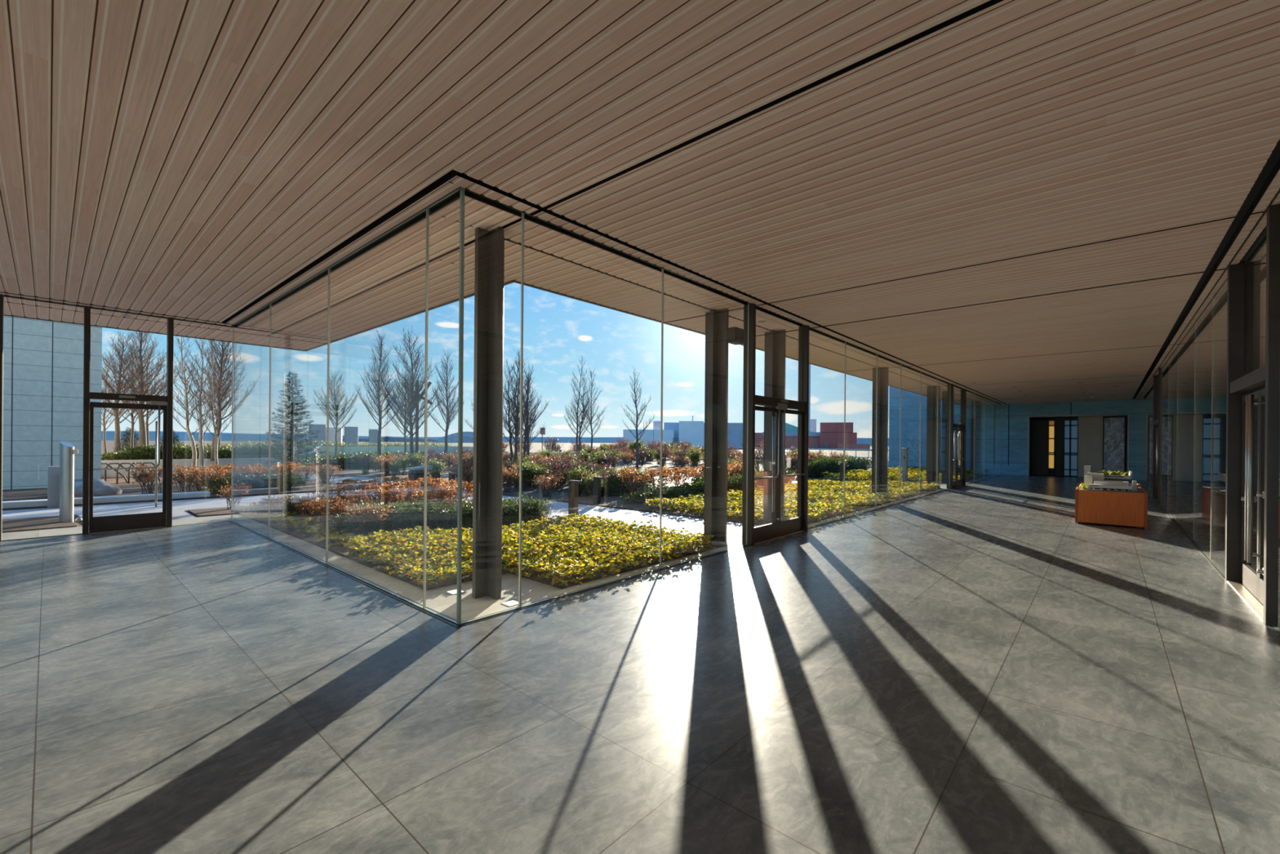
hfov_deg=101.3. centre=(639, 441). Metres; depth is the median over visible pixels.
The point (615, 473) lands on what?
evergreen shrub
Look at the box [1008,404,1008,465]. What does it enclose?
trim
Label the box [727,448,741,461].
shrub
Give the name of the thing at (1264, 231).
trim
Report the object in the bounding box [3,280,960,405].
fascia
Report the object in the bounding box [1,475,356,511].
mulch bed
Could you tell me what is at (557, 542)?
groundcover
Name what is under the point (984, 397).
window
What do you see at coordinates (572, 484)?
bollard
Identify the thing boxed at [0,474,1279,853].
floor
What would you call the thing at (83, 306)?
window
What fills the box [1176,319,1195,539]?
window
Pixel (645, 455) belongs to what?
shrub
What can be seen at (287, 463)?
hydrangea
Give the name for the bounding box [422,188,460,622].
window
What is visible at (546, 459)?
shrub
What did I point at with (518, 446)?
shrub
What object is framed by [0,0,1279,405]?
ceiling
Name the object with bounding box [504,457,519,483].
shrub
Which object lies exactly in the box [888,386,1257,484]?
wall
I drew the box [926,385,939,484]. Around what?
steel column
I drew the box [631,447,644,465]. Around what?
shrub
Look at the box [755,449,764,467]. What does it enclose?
shrub
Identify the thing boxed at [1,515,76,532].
mulch bed
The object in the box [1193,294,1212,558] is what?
window
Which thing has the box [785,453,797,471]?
shrub
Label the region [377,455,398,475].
shrub
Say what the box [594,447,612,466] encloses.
evergreen shrub
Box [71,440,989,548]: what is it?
ground
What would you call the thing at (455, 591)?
ground light
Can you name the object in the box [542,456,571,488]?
shrub
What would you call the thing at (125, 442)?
fir tree
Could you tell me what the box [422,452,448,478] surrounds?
shrub
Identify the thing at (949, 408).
window
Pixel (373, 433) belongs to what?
tower
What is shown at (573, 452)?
wall
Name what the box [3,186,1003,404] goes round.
trim
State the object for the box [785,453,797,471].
shrub
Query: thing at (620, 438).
shrub
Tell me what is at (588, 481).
evergreen shrub
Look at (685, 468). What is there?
hydrangea
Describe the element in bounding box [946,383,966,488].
door
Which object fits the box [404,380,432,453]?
bare tree
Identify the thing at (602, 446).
evergreen shrub
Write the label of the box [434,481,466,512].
hydrangea
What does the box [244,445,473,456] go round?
wall
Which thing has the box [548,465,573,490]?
shrub
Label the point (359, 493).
hydrangea
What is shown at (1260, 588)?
door
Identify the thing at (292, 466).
hydrangea
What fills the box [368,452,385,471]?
evergreen shrub
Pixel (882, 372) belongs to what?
steel column
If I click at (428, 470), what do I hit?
shrub
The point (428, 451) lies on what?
shrub
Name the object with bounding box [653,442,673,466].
shrub
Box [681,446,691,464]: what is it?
shrub
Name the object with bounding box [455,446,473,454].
shrub
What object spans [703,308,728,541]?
steel column
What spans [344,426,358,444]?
tower
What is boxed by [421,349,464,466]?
bare tree
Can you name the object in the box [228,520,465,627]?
floor track
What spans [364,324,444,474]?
bare tree
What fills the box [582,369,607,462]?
bare tree
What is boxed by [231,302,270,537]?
window
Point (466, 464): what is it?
shrub
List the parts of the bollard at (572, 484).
post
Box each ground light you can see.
[445,589,465,595]
[500,600,521,606]
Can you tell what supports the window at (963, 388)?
on the floor track at (1000, 474)
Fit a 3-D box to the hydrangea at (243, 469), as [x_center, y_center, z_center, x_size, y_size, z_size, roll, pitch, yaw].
[-12.352,1.095,16.894,0.769,0.812,1.094,0,0,-14]
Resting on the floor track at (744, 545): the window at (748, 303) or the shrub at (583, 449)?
the window at (748, 303)
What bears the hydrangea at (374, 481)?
on the mulch bed at (340, 549)
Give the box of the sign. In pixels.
[540,427,545,451]
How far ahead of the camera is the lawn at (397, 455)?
42.82 m
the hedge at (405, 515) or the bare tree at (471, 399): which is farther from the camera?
the bare tree at (471, 399)
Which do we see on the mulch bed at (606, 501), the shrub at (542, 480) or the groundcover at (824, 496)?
the groundcover at (824, 496)
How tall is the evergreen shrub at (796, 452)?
1.475 m
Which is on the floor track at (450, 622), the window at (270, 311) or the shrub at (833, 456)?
the window at (270, 311)
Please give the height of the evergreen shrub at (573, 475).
1.054 m
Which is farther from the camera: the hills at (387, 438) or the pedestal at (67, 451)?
the hills at (387, 438)
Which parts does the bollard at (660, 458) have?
post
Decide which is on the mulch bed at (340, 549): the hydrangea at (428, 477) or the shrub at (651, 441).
the hydrangea at (428, 477)
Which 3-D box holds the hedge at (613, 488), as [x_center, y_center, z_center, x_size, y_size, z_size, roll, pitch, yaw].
[-0.646,1.337,16.055,1.789,0.609,2.877,0,0,39]
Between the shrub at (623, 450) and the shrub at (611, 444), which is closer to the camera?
the shrub at (623, 450)
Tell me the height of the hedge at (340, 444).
1.742 m
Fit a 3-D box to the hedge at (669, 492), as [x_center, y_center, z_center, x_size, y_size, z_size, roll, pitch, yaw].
[0.791,1.430,14.378,1.355,0.487,3.296,0,0,39]
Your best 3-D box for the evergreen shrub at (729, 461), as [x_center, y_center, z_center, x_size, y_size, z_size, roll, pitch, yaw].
[4.088,1.123,22.874,0.778,1.028,0.772,0,0,-14]
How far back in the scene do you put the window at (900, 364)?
14.29 m
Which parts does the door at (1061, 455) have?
pane, pane, pane, pane, pane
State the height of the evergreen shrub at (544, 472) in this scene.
0.843 m
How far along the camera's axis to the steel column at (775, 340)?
10.05 m
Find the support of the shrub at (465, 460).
on the ground at (558, 495)
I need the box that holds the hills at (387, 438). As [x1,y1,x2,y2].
[342,435,437,442]
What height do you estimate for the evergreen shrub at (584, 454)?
1.340 m
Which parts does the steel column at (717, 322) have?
web plate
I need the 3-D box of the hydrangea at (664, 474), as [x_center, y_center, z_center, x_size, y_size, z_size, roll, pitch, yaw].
[0.838,1.181,15.741,0.939,0.861,0.958,0,0,-25]
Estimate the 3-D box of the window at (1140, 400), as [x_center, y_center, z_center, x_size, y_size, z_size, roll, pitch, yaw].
[22.117,-0.120,23.234,0.021,3.778,3.701,0,0,42]
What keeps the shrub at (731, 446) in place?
on the ground at (558, 495)
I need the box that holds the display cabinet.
[1075,480,1147,528]
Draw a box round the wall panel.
[1077,416,1102,476]
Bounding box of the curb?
[1,490,209,509]
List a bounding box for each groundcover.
[259,511,391,546]
[342,512,715,586]
[643,479,942,521]
[821,465,989,481]
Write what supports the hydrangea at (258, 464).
on the mulch bed at (10, 495)
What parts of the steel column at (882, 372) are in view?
web plate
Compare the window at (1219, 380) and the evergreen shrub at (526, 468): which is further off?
the evergreen shrub at (526, 468)
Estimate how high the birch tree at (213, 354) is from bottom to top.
5.441 m
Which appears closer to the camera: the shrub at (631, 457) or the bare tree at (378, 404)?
the bare tree at (378, 404)
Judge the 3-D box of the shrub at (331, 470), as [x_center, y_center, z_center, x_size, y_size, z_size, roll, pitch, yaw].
[-10.673,1.115,17.864,0.982,0.802,0.942,0,0,-35]
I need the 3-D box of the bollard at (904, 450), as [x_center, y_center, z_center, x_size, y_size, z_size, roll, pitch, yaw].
[11.172,0.967,22.117,0.220,1.450,0.310,0,0,42]
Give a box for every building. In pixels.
[2,315,102,489]
[325,427,342,445]
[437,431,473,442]
[622,415,742,448]
[755,418,870,448]
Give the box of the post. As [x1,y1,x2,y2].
[0,293,4,542]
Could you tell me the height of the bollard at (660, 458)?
0.750 m
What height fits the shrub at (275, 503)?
0.506 m
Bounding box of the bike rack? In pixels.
[101,462,160,484]
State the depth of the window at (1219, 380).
6.95 m
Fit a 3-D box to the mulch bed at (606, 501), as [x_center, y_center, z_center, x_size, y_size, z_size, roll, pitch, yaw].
[4.378,1.676,16.422,6.380,0.120,12.200,0,0,42]
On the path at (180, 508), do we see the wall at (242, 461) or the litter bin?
the litter bin
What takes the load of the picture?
attached to the door frame at (1117, 415)
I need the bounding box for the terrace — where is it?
[101,450,121,459]
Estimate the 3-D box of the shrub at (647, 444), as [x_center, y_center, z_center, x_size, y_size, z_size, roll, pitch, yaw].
[0.732,0.844,44.821,1.209,1.538,1.446,0,0,20]
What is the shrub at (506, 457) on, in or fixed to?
on the ground at (558, 495)
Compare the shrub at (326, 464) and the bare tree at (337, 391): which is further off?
the bare tree at (337, 391)
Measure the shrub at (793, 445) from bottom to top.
1.659 m
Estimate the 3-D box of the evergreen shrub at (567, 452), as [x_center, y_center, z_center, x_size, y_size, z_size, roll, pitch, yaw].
[-5.066,1.049,37.024,1.046,1.028,1.162,0,0,32]
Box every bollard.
[448,472,457,499]
[568,480,582,520]
[593,476,604,503]
[659,457,665,471]
[840,462,848,481]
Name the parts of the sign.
sign panel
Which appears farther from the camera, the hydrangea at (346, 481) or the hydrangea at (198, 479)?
the hydrangea at (198, 479)
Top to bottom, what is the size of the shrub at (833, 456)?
1.192 m
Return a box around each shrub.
[124,462,173,493]
[172,464,205,492]
[194,466,238,493]
[217,480,251,508]
[258,492,288,515]
[289,492,333,526]
[293,491,331,518]
[304,493,356,532]
[308,463,337,483]
[310,462,342,485]
[311,483,355,512]
[341,499,395,537]
[352,452,377,475]
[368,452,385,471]
[369,454,391,472]
[373,455,395,475]
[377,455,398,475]
[380,453,399,460]
[386,458,403,477]
[391,452,408,473]
[394,453,408,475]
[398,451,424,474]
[420,446,442,464]
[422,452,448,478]
[423,456,448,483]
[426,450,443,462]
[426,462,447,477]
[440,456,451,468]
[443,452,457,468]
[446,457,471,481]
[448,463,470,486]
[449,450,471,462]
[451,450,473,482]
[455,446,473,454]
[462,464,473,487]
[502,441,509,453]
[502,451,510,463]
[502,462,519,484]
[502,464,523,493]
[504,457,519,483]
[506,438,524,452]
[506,452,532,465]
[507,477,519,488]
[511,462,534,489]
[515,456,539,489]
[518,441,533,452]
[523,461,546,484]
[527,466,532,487]
[528,464,547,488]
[530,457,551,467]
[531,454,550,466]
[532,453,550,463]
[532,471,564,497]
[537,447,551,460]
[537,463,554,488]
[541,434,558,452]
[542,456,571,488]
[548,448,576,484]
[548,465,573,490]
[550,442,564,452]
[551,453,565,460]
[552,450,562,458]
[559,458,581,488]
[560,449,573,456]
[564,460,591,494]
[568,440,586,450]
[568,448,583,457]
[568,455,589,464]
[568,475,591,496]
[575,447,591,463]
[575,457,598,474]
[576,471,604,497]
[577,473,604,498]
[582,444,595,461]
[582,467,600,477]
[586,445,602,464]
[590,448,600,465]
[591,456,611,466]
[591,468,609,479]
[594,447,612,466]
[594,462,616,473]
[595,466,612,472]
[595,466,621,483]
[596,453,616,468]
[598,441,609,452]
[604,441,617,450]
[605,466,628,483]
[608,447,622,462]
[609,455,621,469]
[612,440,626,458]
[616,437,631,444]
[616,462,635,476]
[617,438,631,448]
[618,448,631,461]
[618,448,631,463]
[622,452,635,465]
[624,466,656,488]
[626,437,646,461]
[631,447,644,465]
[631,447,649,466]
[639,444,649,457]
[644,440,660,458]
[644,444,655,460]
[646,447,657,462]
[649,450,660,464]
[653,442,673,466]
[666,473,683,487]
[667,442,678,450]
[669,454,684,467]
[671,445,686,463]
[672,441,690,450]
[672,446,690,466]
[674,440,691,454]
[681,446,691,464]
[683,456,693,467]
[684,444,702,471]
[687,459,700,466]
[697,444,704,462]
[727,445,740,459]
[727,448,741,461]
[727,456,740,466]
[729,452,739,458]
[734,453,742,460]
[754,446,764,471]
[755,443,763,453]
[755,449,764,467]
[785,448,797,455]
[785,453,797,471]
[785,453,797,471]
[786,444,810,471]
[790,448,797,457]
[808,450,826,462]
[828,450,848,459]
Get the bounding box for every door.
[82,306,173,534]
[742,303,808,546]
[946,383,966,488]
[1031,416,1078,476]
[1152,367,1160,503]
[1225,204,1279,626]
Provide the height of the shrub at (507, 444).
1.656 m
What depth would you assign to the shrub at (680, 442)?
42.72 m
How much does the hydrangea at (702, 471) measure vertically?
0.844 m
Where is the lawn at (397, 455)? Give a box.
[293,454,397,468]
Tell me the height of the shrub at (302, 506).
0.644 m
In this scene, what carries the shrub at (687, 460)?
on the ground at (558, 495)
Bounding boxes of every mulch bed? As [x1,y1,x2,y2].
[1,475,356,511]
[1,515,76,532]
[187,505,255,517]
[232,496,714,590]
[562,484,941,525]
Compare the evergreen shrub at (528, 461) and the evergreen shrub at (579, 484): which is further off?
the evergreen shrub at (528, 461)
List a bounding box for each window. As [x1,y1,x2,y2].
[1,306,84,540]
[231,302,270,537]
[267,267,328,563]
[325,208,426,607]
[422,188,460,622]
[461,212,524,623]
[521,268,663,606]
[661,302,749,568]
[807,342,846,528]
[844,354,877,517]
[877,364,901,508]
[901,372,921,502]
[922,378,937,496]
[937,408,950,492]
[963,388,975,484]
[975,397,985,481]
[984,399,994,479]
[993,401,1001,476]
[1137,394,1142,483]
[1141,390,1145,487]
[1144,382,1150,491]
[1148,377,1153,495]
[1159,355,1168,511]
[1167,344,1177,521]
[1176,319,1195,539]
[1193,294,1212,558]
[1210,272,1227,573]
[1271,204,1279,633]
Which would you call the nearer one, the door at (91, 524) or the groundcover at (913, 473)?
the door at (91, 524)
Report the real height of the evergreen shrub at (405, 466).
0.979 m
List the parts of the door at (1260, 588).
glass, frame, transom glass, lock knob, lock knob, frame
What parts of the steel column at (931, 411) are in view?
web plate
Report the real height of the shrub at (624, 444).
1.889 m
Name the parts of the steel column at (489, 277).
web plate, cross plate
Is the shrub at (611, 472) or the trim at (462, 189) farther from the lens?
the shrub at (611, 472)
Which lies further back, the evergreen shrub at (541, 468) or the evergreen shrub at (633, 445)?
the evergreen shrub at (633, 445)
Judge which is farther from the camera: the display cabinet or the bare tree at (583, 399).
the bare tree at (583, 399)
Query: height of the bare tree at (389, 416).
7.762 m
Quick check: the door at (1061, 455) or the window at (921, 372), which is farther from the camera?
the door at (1061, 455)
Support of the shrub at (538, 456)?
on the ground at (558, 495)
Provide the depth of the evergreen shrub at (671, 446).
66.19 m
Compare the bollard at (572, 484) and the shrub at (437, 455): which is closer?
the bollard at (572, 484)
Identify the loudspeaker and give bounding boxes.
[726,326,743,344]
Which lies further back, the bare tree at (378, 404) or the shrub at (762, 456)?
the bare tree at (378, 404)
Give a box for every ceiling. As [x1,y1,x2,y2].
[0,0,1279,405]
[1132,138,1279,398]
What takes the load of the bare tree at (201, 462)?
on the mulch bed at (10, 495)
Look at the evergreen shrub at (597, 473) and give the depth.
15.90 m
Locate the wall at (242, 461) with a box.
[101,457,297,477]
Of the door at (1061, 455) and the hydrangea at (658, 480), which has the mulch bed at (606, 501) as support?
the hydrangea at (658, 480)
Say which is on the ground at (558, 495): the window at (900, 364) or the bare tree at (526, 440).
the bare tree at (526, 440)
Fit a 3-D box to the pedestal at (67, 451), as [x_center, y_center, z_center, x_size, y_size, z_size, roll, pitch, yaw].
[-10.709,0.750,9.868,0.368,1.525,0.167,0,0,-2]
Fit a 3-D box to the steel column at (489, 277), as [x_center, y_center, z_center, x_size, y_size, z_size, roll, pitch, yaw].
[-1.571,-0.293,5.445,0.372,3.760,0.287,0,0,6]
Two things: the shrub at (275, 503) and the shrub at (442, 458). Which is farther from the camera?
the shrub at (442, 458)
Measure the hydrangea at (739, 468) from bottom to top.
0.872 m
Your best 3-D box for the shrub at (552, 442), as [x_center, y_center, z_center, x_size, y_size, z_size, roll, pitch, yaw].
[-8.429,0.405,49.257,1.866,2.270,1.591,0,0,-31]
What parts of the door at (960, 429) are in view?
frame, frame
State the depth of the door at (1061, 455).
27.40 m
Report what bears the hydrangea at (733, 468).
on the mulch bed at (606, 501)
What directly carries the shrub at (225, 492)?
on the mulch bed at (213, 511)
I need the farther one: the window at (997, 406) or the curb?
the window at (997, 406)
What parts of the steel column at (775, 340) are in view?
web plate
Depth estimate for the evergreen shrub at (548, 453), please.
30.93 m
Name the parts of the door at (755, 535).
frame, frame, transom glass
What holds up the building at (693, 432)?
on the ground at (558, 495)
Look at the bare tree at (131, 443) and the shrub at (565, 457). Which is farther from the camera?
the bare tree at (131, 443)
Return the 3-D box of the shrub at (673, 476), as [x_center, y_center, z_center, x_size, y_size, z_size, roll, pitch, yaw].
[1.180,1.262,17.360,0.686,0.704,0.802,0,0,31]
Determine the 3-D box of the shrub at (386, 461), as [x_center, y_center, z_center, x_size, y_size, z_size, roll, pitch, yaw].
[-11.150,1.044,23.096,0.939,0.938,0.979,0,0,22]
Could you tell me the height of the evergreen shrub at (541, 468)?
0.828 m
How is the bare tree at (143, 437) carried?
on the terrace
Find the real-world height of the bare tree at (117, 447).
6.007 m
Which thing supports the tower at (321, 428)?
on the ground at (558, 495)
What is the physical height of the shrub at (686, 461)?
0.922 m
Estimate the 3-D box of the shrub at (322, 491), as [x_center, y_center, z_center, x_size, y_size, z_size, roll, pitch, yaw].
[-6.537,1.267,10.405,0.585,0.565,0.684,0,0,4]
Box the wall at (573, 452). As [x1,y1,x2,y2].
[506,451,576,457]
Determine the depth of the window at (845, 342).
11.24 m
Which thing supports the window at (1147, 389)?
on the floor
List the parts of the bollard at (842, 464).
post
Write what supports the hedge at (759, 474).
on the mulch bed at (606, 501)
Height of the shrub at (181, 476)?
0.880 m
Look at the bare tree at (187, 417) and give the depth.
20.72 m
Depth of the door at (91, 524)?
9.05 m
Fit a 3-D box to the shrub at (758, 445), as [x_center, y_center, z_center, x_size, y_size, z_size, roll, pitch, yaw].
[17.731,0.902,77.713,1.752,1.700,1.493,0,0,5]
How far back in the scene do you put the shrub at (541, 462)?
20.21 m
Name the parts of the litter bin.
lid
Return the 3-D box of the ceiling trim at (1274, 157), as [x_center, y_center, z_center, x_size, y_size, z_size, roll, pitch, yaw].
[5.800,-2.368,11.514,22.630,0.330,42.900,0,0,42]
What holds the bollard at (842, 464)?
on the path at (942, 486)
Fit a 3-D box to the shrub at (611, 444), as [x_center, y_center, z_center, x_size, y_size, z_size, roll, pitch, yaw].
[-2.767,0.767,54.436,1.811,1.637,1.737,0,0,34]
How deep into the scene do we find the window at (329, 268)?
6.70 m
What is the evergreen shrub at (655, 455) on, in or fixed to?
on the ground at (558, 495)
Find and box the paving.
[1,475,989,622]
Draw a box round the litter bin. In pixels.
[405,465,432,496]
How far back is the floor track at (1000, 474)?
23.92 m
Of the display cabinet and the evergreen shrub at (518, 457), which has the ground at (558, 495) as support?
the evergreen shrub at (518, 457)
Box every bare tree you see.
[101,328,155,454]
[101,357,121,456]
[102,330,181,449]
[106,351,150,450]
[123,347,175,445]
[161,336,216,469]
[173,338,228,468]
[180,338,260,461]
[202,344,248,448]
[311,368,358,456]
[353,328,404,467]
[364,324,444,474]
[384,373,424,453]
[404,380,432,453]
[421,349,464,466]
[463,399,473,429]
[502,348,539,463]
[505,361,551,460]
[564,355,595,453]
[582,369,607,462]
[621,368,654,469]
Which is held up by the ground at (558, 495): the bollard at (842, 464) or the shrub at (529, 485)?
the shrub at (529, 485)
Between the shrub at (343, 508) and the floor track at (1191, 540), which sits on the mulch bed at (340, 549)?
the shrub at (343, 508)
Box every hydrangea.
[177,465,217,491]
[197,463,222,486]
[218,466,253,479]
[226,462,253,475]
[239,463,271,478]
[254,462,284,476]
[266,463,296,476]
[280,462,308,479]
[288,462,319,484]
[334,478,366,496]
[337,488,368,512]
[355,480,392,506]
[362,482,405,508]
[368,476,410,503]
[377,476,406,499]
[380,480,423,505]
[400,475,433,502]
[412,477,448,506]
[413,487,450,507]
[426,477,457,503]
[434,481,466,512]
[444,480,472,505]
[617,466,651,495]
[644,465,669,489]
[648,467,683,488]
[665,466,697,486]
[681,465,704,481]
[727,463,736,476]
[728,462,742,477]
[729,461,742,476]
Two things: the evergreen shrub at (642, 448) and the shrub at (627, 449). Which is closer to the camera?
the shrub at (627, 449)
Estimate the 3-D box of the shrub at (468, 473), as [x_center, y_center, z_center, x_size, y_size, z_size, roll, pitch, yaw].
[-5.721,1.155,17.943,0.901,0.805,0.864,0,0,20]
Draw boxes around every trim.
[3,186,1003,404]
[456,186,464,624]
[888,406,989,410]
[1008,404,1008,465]
[1027,413,1128,479]
[1136,187,1279,399]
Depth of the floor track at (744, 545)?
5.64 m
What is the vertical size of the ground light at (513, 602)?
0.027 m
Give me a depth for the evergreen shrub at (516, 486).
17.47 m
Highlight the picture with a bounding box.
[1102,416,1125,472]
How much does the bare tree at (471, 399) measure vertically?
6.327 m
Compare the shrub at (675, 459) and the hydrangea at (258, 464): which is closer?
the hydrangea at (258, 464)
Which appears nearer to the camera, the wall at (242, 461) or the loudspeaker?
the loudspeaker
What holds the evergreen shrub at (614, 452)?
on the ground at (558, 495)
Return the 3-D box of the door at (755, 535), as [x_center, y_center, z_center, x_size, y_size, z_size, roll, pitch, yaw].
[2.359,-0.276,8.957,0.180,3.790,2.040,0,0,42]
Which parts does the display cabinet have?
panel, panel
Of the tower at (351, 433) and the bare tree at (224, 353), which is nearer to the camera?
the bare tree at (224, 353)
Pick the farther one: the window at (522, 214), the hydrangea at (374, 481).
the hydrangea at (374, 481)
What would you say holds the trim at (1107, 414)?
attached to the wall at (1019, 414)
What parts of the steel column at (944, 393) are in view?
cross plate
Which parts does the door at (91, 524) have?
frame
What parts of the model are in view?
board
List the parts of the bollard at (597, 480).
post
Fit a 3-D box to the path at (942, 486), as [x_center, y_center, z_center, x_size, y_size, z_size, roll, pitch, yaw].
[5.162,1.692,19.883,12.424,0.101,9.049,0,0,28]
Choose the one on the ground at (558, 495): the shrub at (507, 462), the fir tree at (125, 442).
the shrub at (507, 462)
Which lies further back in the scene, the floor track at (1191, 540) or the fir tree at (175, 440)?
the fir tree at (175, 440)
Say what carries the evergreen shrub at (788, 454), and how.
on the ground at (558, 495)
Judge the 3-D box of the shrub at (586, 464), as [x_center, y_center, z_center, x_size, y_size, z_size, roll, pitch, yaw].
[-1.857,1.040,18.227,0.960,1.098,0.819,0,0,-8]
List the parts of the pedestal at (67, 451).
post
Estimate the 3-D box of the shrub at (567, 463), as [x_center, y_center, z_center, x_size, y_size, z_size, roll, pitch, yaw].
[-2.317,1.046,17.683,0.758,1.079,0.889,0,0,22]
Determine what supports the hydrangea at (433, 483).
on the mulch bed at (340, 549)
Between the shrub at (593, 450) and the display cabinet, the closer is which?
the display cabinet
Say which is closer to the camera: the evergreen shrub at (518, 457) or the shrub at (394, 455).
the evergreen shrub at (518, 457)
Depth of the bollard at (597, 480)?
13.34 m
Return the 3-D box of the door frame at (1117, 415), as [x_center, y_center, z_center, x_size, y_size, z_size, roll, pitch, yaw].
[23.376,0.262,25.848,0.880,3.060,0.100,0,0,42]
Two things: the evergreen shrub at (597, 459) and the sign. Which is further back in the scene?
the sign
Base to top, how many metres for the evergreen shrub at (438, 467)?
0.964 m
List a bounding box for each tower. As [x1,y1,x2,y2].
[308,423,325,445]
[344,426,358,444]
[368,429,377,444]
[808,364,810,431]
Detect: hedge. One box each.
[101,441,283,460]
[189,439,455,448]
[195,470,309,493]
[235,491,363,515]
[297,449,507,468]
[319,495,453,535]
[428,494,552,530]
[577,478,654,496]
[617,484,703,503]
[674,472,758,492]
[734,469,796,488]
[786,454,871,477]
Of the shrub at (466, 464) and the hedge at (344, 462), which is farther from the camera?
the hedge at (344, 462)
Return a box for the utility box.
[47,466,59,507]
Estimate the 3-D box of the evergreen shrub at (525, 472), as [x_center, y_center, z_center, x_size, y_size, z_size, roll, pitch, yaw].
[-3.875,1.121,17.267,0.838,0.901,0.832,0,0,-21]
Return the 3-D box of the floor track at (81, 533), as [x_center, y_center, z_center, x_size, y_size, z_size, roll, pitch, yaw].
[-12.337,1.501,5.169,0.090,0.016,9.380,0,0,42]
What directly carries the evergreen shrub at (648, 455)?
on the ground at (558, 495)
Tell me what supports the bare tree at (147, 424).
on the terrace
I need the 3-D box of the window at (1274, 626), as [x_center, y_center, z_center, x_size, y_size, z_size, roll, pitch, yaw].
[5.187,-0.259,4.143,0.019,3.778,1.468,0,0,42]
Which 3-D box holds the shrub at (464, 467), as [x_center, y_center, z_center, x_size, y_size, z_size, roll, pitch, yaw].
[-6.148,1.093,18.004,0.773,0.920,0.659,0,0,10]
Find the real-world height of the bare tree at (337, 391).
7.978 m
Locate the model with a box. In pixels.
[1080,465,1139,492]
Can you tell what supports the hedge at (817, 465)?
on the ground at (558, 495)
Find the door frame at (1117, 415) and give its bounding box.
[1102,415,1127,472]
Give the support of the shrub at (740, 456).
on the ground at (558, 495)
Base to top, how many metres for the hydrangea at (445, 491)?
0.629 m
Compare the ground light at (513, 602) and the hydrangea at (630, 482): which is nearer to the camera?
the ground light at (513, 602)
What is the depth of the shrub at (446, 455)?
29.55 m
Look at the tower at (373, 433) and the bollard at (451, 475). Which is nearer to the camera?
the bollard at (451, 475)
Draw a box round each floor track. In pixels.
[1,533,81,541]
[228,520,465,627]
[459,544,748,626]
[807,488,949,528]
[965,474,1001,484]
[1157,503,1226,580]
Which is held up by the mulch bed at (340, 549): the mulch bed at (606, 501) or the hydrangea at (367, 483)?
the hydrangea at (367, 483)
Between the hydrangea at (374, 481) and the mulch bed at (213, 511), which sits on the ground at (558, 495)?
the mulch bed at (213, 511)
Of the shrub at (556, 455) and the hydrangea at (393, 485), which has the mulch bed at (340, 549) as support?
the hydrangea at (393, 485)
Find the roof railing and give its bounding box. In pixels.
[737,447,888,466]
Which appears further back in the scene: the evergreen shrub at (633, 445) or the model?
the evergreen shrub at (633, 445)
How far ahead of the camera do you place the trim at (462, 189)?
4.53 m
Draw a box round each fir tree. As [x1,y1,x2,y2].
[120,426,139,451]
[152,430,184,447]
[253,370,326,466]
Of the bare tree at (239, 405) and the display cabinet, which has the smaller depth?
the display cabinet
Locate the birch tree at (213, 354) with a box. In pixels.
[197,344,235,475]
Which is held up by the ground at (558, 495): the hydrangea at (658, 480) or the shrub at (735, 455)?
the shrub at (735, 455)
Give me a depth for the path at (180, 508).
11.53 m
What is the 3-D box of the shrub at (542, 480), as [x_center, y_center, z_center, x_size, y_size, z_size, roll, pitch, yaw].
[-2.628,1.195,14.892,0.856,0.776,0.732,0,0,19]
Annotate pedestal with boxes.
[59,440,82,522]
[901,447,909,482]
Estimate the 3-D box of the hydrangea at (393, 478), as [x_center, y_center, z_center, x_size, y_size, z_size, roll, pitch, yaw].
[-6.361,1.219,13.404,0.762,0.664,0.817,0,0,-1]
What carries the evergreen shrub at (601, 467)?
on the ground at (558, 495)
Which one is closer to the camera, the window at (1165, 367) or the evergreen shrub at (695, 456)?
the window at (1165, 367)
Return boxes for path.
[1,475,759,546]
[646,474,946,488]
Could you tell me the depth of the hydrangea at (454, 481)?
12.51 m
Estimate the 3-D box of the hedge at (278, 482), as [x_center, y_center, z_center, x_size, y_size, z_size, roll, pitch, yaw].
[-11.357,1.198,15.627,1.181,0.702,2.858,0,0,42]
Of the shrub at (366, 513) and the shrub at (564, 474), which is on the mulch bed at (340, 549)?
the shrub at (366, 513)
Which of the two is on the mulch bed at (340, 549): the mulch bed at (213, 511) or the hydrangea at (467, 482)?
the hydrangea at (467, 482)
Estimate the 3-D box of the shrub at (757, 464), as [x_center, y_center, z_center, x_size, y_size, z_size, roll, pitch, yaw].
[6.113,0.937,27.322,1.220,1.439,1.460,0,0,-5]
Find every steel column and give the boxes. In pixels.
[471,226,504,599]
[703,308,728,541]
[763,329,786,524]
[871,366,888,500]
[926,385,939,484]
[941,391,954,484]
[970,400,981,476]
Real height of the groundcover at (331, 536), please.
0.252 m
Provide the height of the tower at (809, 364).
110.000 m
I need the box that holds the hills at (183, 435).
[101,431,888,445]
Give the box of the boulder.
[46,478,122,497]
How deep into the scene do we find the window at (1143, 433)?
20.80 m
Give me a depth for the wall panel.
26.42 m
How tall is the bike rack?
0.748 m
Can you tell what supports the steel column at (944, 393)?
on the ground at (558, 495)
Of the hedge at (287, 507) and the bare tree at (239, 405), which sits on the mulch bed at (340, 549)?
the hedge at (287, 507)

